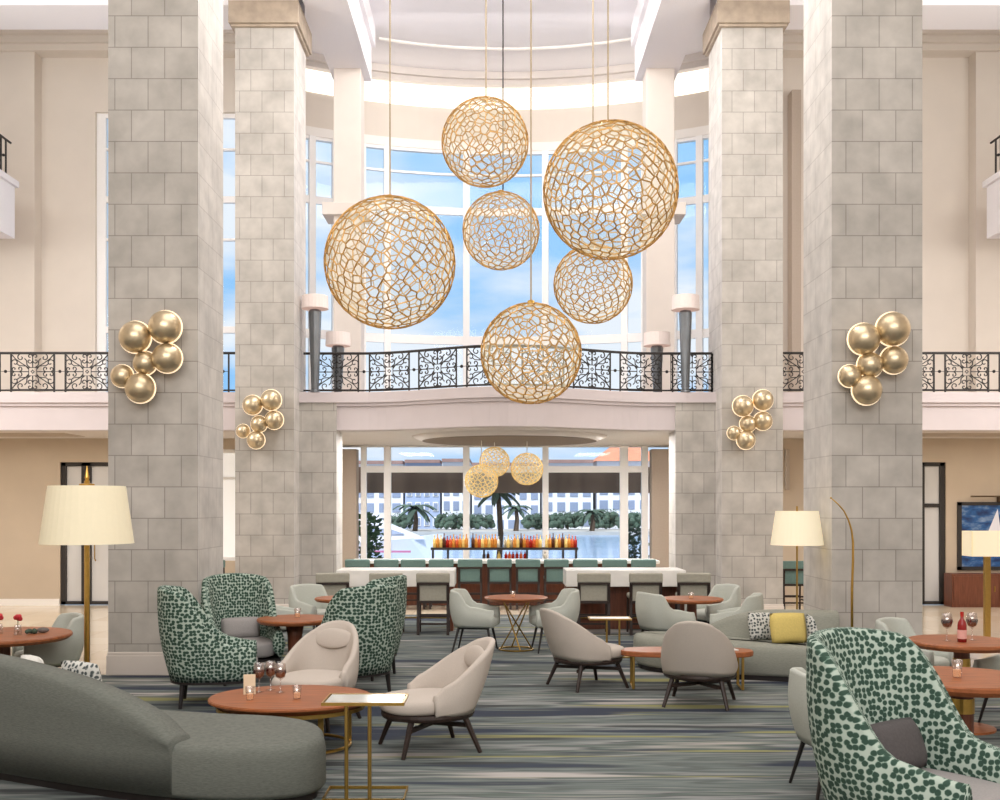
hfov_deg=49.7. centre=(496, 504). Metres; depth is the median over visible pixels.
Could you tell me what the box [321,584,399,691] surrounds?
armchair
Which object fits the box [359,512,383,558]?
shrub
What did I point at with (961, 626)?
wine bottle
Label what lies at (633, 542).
shrub
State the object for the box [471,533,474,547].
bottle
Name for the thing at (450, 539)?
bottle
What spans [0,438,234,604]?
wall
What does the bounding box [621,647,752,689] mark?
coffee table
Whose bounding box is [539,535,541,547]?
bottle
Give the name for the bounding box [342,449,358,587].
pilaster
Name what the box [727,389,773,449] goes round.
wall sconce
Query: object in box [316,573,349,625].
bar stool
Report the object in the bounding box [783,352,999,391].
railing
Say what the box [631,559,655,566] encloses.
bar stool
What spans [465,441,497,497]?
globe pendant
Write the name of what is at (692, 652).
lounge chair
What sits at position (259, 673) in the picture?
wine
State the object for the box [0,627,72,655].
pedestal table
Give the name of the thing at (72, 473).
door
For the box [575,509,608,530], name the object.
palm tree
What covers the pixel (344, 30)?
ceiling beam
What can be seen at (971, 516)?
framed picture
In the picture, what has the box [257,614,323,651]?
pedestal table
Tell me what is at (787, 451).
wall light
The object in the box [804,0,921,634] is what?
column
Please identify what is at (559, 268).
globe pendant
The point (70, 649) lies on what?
tub chair
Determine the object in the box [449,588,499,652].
tub chair
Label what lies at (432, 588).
bar stool
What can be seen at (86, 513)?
floor lamp
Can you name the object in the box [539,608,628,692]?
lounge chair
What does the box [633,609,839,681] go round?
curved sofa
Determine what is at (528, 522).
tree
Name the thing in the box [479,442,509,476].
globe pendant
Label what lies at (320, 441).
pilaster
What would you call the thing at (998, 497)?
picture light
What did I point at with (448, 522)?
tree
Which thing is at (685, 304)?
lamp
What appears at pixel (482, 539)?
bottle
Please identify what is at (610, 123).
globe pendant
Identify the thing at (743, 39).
column
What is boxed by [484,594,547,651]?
bistro table
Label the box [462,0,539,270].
globe pendant
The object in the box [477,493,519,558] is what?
palm tree
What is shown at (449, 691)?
lounge chair
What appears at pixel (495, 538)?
bottle
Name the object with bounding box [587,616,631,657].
side table
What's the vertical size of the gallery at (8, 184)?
1.150 m
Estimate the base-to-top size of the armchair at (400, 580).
1.222 m
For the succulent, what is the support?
on the pedestal table at (10, 637)
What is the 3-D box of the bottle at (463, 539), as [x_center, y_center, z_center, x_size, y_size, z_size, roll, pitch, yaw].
[-0.732,0.789,23.495,0.072,0.270,0.068,0,0,0]
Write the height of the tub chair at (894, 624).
0.873 m
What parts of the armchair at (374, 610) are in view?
leg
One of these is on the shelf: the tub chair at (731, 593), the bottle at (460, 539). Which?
the bottle at (460, 539)
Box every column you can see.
[106,0,222,674]
[228,0,311,606]
[703,0,789,609]
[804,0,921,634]
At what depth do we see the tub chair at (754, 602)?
14.26 m
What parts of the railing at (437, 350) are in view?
scroll panel, post, post, scroll panel, post, post, scroll panel, post, post, scroll panel, rail, rail, post, scroll panel, scroll panel, post, post, scroll panel, post, post, scroll panel, post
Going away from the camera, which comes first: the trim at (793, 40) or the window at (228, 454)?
the window at (228, 454)
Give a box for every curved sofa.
[0,654,325,799]
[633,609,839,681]
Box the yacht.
[359,518,442,558]
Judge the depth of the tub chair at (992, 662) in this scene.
10.12 m
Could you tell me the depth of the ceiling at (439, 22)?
23.25 m
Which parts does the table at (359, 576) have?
foot rail, panel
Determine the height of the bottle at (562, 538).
0.310 m
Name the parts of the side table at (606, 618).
leg, frame, leg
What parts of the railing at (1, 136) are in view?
post, post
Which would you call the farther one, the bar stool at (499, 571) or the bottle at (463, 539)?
the bottle at (463, 539)
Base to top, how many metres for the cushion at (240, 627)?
0.250 m
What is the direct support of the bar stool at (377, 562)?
on the floor at (32, 615)
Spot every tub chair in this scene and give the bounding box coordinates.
[11,613,83,666]
[276,605,302,631]
[288,584,328,628]
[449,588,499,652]
[529,588,579,653]
[635,592,695,631]
[685,584,740,623]
[709,593,763,623]
[788,667,820,799]
[875,617,952,665]
[972,654,999,722]
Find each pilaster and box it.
[299,403,341,583]
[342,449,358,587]
[649,449,668,566]
[669,403,715,610]
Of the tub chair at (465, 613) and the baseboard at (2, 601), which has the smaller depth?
the tub chair at (465, 613)
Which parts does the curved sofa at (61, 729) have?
backrest, seat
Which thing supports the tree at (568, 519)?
on the bank
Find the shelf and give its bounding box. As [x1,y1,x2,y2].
[431,547,577,558]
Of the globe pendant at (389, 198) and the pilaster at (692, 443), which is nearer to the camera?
the globe pendant at (389, 198)
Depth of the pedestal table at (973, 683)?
7.91 m
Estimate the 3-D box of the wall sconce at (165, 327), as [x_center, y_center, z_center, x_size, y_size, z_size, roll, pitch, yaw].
[-4.160,-1.755,12.786,0.875,1.109,0.413,0,0,0]
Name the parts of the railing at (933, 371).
scroll panel, rail, rail, scroll panel, post, post, scroll panel, post, post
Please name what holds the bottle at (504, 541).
on the shelf
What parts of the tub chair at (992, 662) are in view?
leg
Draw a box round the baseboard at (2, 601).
[0,599,59,604]
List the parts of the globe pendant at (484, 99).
cord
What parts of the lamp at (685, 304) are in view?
stem, lamp shade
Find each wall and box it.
[0,52,234,391]
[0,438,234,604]
[306,91,708,155]
[342,446,668,446]
[708,139,708,391]
[783,52,999,391]
[783,438,999,604]
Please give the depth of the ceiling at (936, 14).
19.81 m
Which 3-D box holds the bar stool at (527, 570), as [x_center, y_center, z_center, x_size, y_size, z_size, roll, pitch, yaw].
[0.609,1.561,21.477,0.488,0.982,0.525,0,0,0]
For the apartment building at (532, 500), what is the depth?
84.00 m
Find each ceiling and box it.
[0,0,304,29]
[305,0,709,71]
[710,0,999,29]
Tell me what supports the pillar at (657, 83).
on the balcony ledge
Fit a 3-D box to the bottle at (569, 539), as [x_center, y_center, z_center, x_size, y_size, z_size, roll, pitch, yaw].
[1.569,0.779,23.507,0.072,0.290,0.068,0,0,0]
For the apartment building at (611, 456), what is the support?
on the bank
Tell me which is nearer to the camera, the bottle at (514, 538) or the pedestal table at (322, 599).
the pedestal table at (322, 599)
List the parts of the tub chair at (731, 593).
seat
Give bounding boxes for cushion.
[20,655,43,663]
[61,660,101,680]
[221,617,259,637]
[243,636,274,657]
[316,628,350,647]
[464,645,483,666]
[748,612,770,639]
[769,613,806,642]
[806,615,817,635]
[870,717,926,767]
[920,767,999,799]
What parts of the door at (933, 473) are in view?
pane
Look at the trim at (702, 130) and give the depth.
25.24 m
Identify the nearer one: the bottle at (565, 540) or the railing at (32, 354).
the railing at (32, 354)
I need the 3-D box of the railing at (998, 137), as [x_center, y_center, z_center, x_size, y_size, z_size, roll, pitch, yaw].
[9.810,-6.832,19.322,0.060,0.764,4.256,0,0,0]
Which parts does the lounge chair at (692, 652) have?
leg, leg, leg, leg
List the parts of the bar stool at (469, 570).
leg, rail, rail, panel, leg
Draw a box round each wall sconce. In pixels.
[110,310,182,403]
[236,389,283,448]
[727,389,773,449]
[838,311,910,405]
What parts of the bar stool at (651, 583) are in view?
leg, leg, panel, rail, leg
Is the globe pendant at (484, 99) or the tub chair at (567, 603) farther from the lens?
the globe pendant at (484, 99)
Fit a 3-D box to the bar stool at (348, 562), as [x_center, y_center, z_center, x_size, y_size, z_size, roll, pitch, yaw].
[-2.748,1.561,21.477,0.488,0.982,0.525,0,0,0]
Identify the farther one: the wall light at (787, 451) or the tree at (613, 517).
the tree at (613, 517)
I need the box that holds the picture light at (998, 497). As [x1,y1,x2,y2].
[971,496,999,501]
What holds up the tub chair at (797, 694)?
on the floor at (606, 740)
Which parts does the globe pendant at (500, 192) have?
cord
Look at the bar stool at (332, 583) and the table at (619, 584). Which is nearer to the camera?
the bar stool at (332, 583)
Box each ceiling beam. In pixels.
[303,0,374,80]
[631,0,707,80]
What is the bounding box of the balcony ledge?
[0,386,999,447]
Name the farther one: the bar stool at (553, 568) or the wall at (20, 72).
the wall at (20, 72)
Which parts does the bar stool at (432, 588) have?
leg, rail, rail, panel, leg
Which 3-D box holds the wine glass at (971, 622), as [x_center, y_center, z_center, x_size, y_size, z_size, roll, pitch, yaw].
[4.354,1.114,9.900,0.105,0.250,0.103,0,0,0]
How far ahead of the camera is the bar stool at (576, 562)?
21.21 m
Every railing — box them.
[0,134,11,172]
[0,352,234,391]
[303,344,712,391]
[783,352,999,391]
[990,135,999,172]
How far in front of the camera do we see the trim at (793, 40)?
22.82 m
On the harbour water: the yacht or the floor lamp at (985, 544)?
the yacht
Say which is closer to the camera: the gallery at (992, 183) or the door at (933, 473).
the gallery at (992, 183)
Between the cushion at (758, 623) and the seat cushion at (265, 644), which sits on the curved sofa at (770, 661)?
the cushion at (758, 623)
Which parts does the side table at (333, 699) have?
leg, frame, frame, leg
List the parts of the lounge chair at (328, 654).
seat, leg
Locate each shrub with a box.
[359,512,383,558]
[619,525,648,558]
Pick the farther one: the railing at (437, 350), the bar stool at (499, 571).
the bar stool at (499, 571)
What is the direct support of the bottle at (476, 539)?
on the shelf
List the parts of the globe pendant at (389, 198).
cord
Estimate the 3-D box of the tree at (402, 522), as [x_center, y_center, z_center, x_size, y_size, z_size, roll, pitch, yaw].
[-7.206,1.204,80.339,2.607,1.293,1.563,0,0,0]
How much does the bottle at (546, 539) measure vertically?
0.270 m
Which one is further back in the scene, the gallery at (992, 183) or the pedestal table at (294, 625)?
the gallery at (992, 183)
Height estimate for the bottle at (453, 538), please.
0.290 m
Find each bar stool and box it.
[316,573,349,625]
[345,559,369,566]
[369,573,404,633]
[374,559,398,566]
[401,559,426,608]
[416,573,449,634]
[429,559,453,608]
[458,559,481,602]
[487,559,511,608]
[516,559,539,608]
[544,559,568,603]
[573,559,597,566]
[577,573,610,634]
[602,559,626,566]
[626,573,662,634]
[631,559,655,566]
[675,573,710,622]
[783,561,803,609]
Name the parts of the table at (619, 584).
panel, panel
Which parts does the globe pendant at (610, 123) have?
cord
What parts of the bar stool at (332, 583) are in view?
rail, panel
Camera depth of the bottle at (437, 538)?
23.45 m
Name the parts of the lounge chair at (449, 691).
leg, leg, seat, leg, leg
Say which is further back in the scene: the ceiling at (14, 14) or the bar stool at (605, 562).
the bar stool at (605, 562)
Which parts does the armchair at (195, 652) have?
leg, leg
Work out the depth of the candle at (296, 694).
8.98 m
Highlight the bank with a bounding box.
[405,528,648,534]
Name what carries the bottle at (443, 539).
on the shelf
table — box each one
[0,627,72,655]
[208,685,368,753]
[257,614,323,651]
[315,595,333,602]
[321,693,408,799]
[336,567,455,630]
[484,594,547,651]
[563,567,685,628]
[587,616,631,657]
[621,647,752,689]
[665,596,723,620]
[908,634,999,734]
[933,666,999,733]
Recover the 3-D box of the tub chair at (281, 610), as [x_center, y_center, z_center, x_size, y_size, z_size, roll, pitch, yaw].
[-3.033,1.617,14.845,0.694,0.873,0.709,0,0,-20]
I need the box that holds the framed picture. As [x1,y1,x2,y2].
[957,496,999,569]
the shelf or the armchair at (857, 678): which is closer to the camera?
the armchair at (857, 678)
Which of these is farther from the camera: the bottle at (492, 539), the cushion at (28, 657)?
the bottle at (492, 539)
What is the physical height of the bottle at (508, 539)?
0.270 m
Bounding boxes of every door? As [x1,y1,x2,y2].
[61,462,107,604]
[922,462,944,604]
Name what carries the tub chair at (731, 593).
on the floor at (606, 740)
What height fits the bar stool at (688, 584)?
0.982 m
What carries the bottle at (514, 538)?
on the shelf
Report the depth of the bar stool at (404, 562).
21.21 m
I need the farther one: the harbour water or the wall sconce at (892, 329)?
the harbour water
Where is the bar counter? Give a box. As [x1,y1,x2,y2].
[369,559,659,604]
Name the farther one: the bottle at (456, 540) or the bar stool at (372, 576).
the bottle at (456, 540)
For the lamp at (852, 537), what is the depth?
12.59 m
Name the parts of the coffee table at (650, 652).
leg, leg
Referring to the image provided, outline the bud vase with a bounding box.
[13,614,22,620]
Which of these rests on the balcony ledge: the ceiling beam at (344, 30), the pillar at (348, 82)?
the pillar at (348, 82)
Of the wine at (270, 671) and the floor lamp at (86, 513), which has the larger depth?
the floor lamp at (86, 513)
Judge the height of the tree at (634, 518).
1.424 m
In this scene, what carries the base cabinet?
on the floor at (32, 615)
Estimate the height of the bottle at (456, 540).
0.260 m
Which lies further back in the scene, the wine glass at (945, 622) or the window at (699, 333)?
the window at (699, 333)
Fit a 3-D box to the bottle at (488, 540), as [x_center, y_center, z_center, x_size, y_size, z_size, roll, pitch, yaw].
[-0.175,0.789,23.510,0.072,0.270,0.068,0,0,0]
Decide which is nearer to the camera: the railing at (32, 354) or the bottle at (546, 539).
the railing at (32, 354)
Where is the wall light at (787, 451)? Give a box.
[785,449,789,489]
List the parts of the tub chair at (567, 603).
seat, leg, leg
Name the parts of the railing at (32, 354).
post, post, scroll panel, post, post, scroll panel, rail, rail, post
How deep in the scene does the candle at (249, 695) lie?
8.93 m
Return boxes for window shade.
[359,467,648,492]
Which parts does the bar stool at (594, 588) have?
leg, panel, rail, rail, leg, leg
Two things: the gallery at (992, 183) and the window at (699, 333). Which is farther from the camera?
the window at (699, 333)
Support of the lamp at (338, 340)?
on the balcony ledge
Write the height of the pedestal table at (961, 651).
0.810 m
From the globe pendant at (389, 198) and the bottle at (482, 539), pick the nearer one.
the globe pendant at (389, 198)
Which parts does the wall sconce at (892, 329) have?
globe, globe, globe, globe, globe, globe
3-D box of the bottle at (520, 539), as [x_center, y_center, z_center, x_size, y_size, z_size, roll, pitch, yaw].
[0.523,0.769,23.469,0.072,0.310,0.068,0,0,0]
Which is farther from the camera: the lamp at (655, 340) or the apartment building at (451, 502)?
the apartment building at (451, 502)
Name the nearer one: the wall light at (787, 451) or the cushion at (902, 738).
the cushion at (902, 738)
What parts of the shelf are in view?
shelf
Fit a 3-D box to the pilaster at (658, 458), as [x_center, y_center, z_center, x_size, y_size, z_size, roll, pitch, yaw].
[3.750,0.385,24.925,0.400,3.330,0.450,0,0,0]
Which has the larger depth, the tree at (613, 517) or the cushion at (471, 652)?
the tree at (613, 517)
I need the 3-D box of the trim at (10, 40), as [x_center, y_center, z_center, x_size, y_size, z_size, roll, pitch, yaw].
[-10.350,-9.900,22.850,11.300,0.500,0.300,0,0,0]
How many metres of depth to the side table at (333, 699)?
7.46 m
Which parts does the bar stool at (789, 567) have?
leg, rail, rail, panel, leg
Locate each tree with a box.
[383,513,413,528]
[392,504,437,530]
[434,512,471,529]
[470,513,495,528]
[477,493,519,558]
[502,505,532,530]
[521,513,557,529]
[553,511,584,529]
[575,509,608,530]
[588,509,619,528]
[617,511,640,528]
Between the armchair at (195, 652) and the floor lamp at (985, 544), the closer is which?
the armchair at (195, 652)
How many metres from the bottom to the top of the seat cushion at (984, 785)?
0.214 m
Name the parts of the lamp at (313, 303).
stem, lamp shade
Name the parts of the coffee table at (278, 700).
leg, leg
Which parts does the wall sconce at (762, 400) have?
globe, globe, globe, globe, globe, globe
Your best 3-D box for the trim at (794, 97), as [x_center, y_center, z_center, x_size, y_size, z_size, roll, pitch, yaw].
[6.380,-5.465,23.170,0.200,6.770,0.340,0,0,0]
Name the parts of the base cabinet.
door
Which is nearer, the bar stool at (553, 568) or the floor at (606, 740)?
the floor at (606, 740)
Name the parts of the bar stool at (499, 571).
leg, rail, rail, panel, leg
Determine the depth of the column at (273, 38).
19.30 m
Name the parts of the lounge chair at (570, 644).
leg, leg, leg, seat, leg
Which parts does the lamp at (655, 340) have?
stem, lamp shade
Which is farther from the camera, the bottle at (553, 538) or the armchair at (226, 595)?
the bottle at (553, 538)
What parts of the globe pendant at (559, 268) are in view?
cord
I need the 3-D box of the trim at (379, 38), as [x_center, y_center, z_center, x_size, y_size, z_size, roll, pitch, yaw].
[0.200,-10.140,23.732,5.569,0.080,0.606,0,0,0]
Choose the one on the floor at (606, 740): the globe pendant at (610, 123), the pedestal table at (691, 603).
the pedestal table at (691, 603)
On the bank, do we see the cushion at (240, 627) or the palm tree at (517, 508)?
the palm tree at (517, 508)
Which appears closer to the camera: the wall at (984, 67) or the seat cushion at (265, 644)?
the seat cushion at (265, 644)
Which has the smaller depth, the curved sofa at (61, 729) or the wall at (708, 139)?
the curved sofa at (61, 729)
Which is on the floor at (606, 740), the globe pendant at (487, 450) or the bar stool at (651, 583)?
the bar stool at (651, 583)
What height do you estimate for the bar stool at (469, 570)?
0.982 m
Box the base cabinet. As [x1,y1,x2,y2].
[944,573,999,606]
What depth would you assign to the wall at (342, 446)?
24.90 m
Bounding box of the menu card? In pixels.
[243,674,255,694]
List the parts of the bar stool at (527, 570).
leg, rail, rail, panel, leg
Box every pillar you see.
[322,68,370,391]
[636,68,685,391]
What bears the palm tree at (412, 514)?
on the bank
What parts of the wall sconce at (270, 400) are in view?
globe, globe, globe, globe, globe, globe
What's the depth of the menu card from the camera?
9.20 m
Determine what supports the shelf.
on the floor at (32, 615)
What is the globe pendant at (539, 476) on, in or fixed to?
hanging from the balcony ledge
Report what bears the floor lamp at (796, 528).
on the floor at (606, 740)
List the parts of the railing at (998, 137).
post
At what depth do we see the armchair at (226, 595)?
13.01 m
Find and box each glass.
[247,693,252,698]
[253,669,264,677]
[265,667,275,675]
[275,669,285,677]
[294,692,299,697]
[941,619,952,626]
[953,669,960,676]
[966,618,977,626]
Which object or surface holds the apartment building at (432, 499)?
on the bank
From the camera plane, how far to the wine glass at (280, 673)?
9.27 m
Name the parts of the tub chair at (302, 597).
seat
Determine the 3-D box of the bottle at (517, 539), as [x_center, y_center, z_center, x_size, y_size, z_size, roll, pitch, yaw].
[0.453,0.789,23.471,0.072,0.270,0.068,0,0,0]
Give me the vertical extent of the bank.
1.400 m
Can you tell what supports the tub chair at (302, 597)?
on the floor at (606, 740)
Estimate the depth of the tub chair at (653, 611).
14.44 m
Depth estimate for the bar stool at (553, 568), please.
21.25 m
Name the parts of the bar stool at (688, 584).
leg, panel, rail, leg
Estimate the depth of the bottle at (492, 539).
23.51 m
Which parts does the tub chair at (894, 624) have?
seat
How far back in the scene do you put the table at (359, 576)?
17.55 m
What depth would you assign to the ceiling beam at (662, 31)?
20.88 m
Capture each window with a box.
[97,113,234,391]
[223,449,234,560]
[306,134,708,391]
[361,447,647,558]
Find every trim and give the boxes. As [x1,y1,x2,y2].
[0,30,234,51]
[306,52,708,87]
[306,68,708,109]
[306,125,708,150]
[378,37,630,49]
[783,30,999,51]
[788,90,800,391]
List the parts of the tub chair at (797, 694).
leg, leg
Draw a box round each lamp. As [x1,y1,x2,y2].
[38,466,133,662]
[301,293,328,391]
[325,331,349,391]
[643,331,670,391]
[671,293,699,391]
[770,506,823,608]
[830,497,853,626]
[962,531,999,636]
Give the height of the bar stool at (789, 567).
0.982 m
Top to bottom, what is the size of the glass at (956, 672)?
0.130 m
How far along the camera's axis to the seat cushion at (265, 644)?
12.45 m
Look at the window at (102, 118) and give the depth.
23.44 m
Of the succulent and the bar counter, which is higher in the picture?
the bar counter
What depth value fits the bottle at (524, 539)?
23.45 m
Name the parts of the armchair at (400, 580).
leg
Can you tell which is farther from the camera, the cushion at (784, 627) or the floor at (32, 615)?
the floor at (32, 615)
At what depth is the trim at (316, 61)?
25.18 m
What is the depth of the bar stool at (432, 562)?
21.21 m
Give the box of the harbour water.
[419,535,648,558]
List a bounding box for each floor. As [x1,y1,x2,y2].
[0,605,999,674]
[0,615,999,799]
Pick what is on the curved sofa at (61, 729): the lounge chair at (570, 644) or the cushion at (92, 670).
the cushion at (92, 670)
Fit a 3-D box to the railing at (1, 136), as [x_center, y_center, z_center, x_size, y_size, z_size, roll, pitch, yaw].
[-9.660,-6.832,19.322,0.060,0.764,4.256,0,0,0]
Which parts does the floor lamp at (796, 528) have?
lamp shade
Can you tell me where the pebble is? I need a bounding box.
[37,627,48,632]
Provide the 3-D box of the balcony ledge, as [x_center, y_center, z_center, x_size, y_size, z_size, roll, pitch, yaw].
[0.000,-1.675,22.250,32.000,0.810,6.900,0,0,0]
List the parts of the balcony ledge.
cornice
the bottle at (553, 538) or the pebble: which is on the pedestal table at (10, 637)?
the pebble
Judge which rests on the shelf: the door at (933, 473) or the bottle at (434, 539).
the bottle at (434, 539)
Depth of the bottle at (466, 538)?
23.44 m
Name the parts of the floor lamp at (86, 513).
lamp shade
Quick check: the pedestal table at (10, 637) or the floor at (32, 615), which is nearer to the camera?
the pedestal table at (10, 637)
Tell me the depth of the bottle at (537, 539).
23.50 m
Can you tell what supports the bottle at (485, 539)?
on the shelf
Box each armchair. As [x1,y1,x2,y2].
[157,585,257,708]
[200,573,284,685]
[314,575,406,680]
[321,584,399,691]
[806,627,999,799]
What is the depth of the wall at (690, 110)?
25.32 m
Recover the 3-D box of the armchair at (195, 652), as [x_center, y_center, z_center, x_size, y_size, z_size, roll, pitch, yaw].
[-2.992,1.441,11.188,1.031,1.222,0.924,0,0,-12]
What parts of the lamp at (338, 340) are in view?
lamp shade, stem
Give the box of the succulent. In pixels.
[25,628,37,633]
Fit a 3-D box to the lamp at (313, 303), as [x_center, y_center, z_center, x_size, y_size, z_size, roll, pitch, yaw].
[-3.359,-2.968,19.930,0.498,1.777,0.498,0,0,0]
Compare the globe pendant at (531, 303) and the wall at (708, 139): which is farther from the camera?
the wall at (708, 139)
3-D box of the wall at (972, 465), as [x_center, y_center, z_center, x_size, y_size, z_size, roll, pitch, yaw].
[10.600,0.342,22.325,10.800,3.417,0.250,0,0,0]
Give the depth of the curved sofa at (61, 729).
7.51 m
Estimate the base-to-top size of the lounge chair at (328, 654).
0.917 m
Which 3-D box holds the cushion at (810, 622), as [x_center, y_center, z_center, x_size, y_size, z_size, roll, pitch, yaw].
[3.784,1.455,12.759,0.280,0.332,0.169,0,0,-20]
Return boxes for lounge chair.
[271,620,361,731]
[378,637,494,759]
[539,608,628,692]
[661,621,737,710]
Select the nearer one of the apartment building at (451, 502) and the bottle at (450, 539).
the bottle at (450, 539)
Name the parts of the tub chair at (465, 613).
leg, leg, seat frame, leg, seat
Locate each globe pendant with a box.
[323,0,455,329]
[441,0,528,187]
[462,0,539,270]
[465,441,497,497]
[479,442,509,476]
[480,0,581,403]
[511,453,542,484]
[543,0,678,259]
[553,0,632,323]
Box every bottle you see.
[433,535,435,547]
[436,534,438,547]
[442,533,445,547]
[449,536,451,547]
[452,534,454,547]
[455,535,457,547]
[458,534,461,547]
[462,535,464,547]
[465,534,467,547]
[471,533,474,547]
[475,534,477,547]
[481,535,483,547]
[484,534,486,547]
[487,535,490,546]
[491,534,493,546]
[494,534,496,547]
[503,536,506,546]
[507,535,509,547]
[513,534,515,547]
[516,535,518,547]
[519,533,522,547]
[523,534,525,547]
[535,534,538,546]
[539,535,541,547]
[545,535,547,547]
[548,534,551,547]
[552,533,554,547]
[555,535,557,547]
[558,534,560,546]
[561,533,563,547]
[564,535,567,547]
[568,534,570,547]
[571,535,573,547]
[957,612,966,641]
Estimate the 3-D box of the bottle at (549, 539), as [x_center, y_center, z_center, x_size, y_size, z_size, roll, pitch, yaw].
[1.150,0.779,23.465,0.072,0.290,0.068,0,0,0]
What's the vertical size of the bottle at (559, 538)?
0.290 m
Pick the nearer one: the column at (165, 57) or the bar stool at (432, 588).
the column at (165, 57)
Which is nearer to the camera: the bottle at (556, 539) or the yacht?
the bottle at (556, 539)
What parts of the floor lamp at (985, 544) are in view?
lamp shade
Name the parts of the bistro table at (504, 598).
leg, leg, leg, leg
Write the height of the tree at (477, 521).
1.248 m
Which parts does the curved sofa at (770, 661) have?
seat, backrest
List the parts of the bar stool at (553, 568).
leg, rail, rail, panel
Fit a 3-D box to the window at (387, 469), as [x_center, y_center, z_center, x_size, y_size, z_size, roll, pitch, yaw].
[0.174,0.129,25.025,6.644,2.943,0.150,0,0,0]
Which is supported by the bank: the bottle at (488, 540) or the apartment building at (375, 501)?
the apartment building at (375, 501)
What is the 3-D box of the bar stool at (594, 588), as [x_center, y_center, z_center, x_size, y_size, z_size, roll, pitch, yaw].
[1.527,1.561,17.227,0.530,0.982,0.525,0,0,0]
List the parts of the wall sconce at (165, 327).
globe, globe, globe, globe, globe, globe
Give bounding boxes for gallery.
[0,169,18,238]
[982,171,999,238]
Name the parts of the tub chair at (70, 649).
seat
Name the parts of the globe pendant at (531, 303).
cord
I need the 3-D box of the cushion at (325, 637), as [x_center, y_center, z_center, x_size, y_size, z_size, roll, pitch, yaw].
[-1.597,1.300,10.547,0.430,0.200,0.060,0,-22,18]
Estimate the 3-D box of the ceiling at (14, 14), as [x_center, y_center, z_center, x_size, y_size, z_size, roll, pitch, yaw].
[-9.815,-9.565,19.900,12.370,1.170,1.000,0,0,0]
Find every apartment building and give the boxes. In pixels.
[359,461,404,519]
[405,460,441,528]
[442,459,471,528]
[472,463,539,528]
[540,460,592,528]
[593,447,648,528]

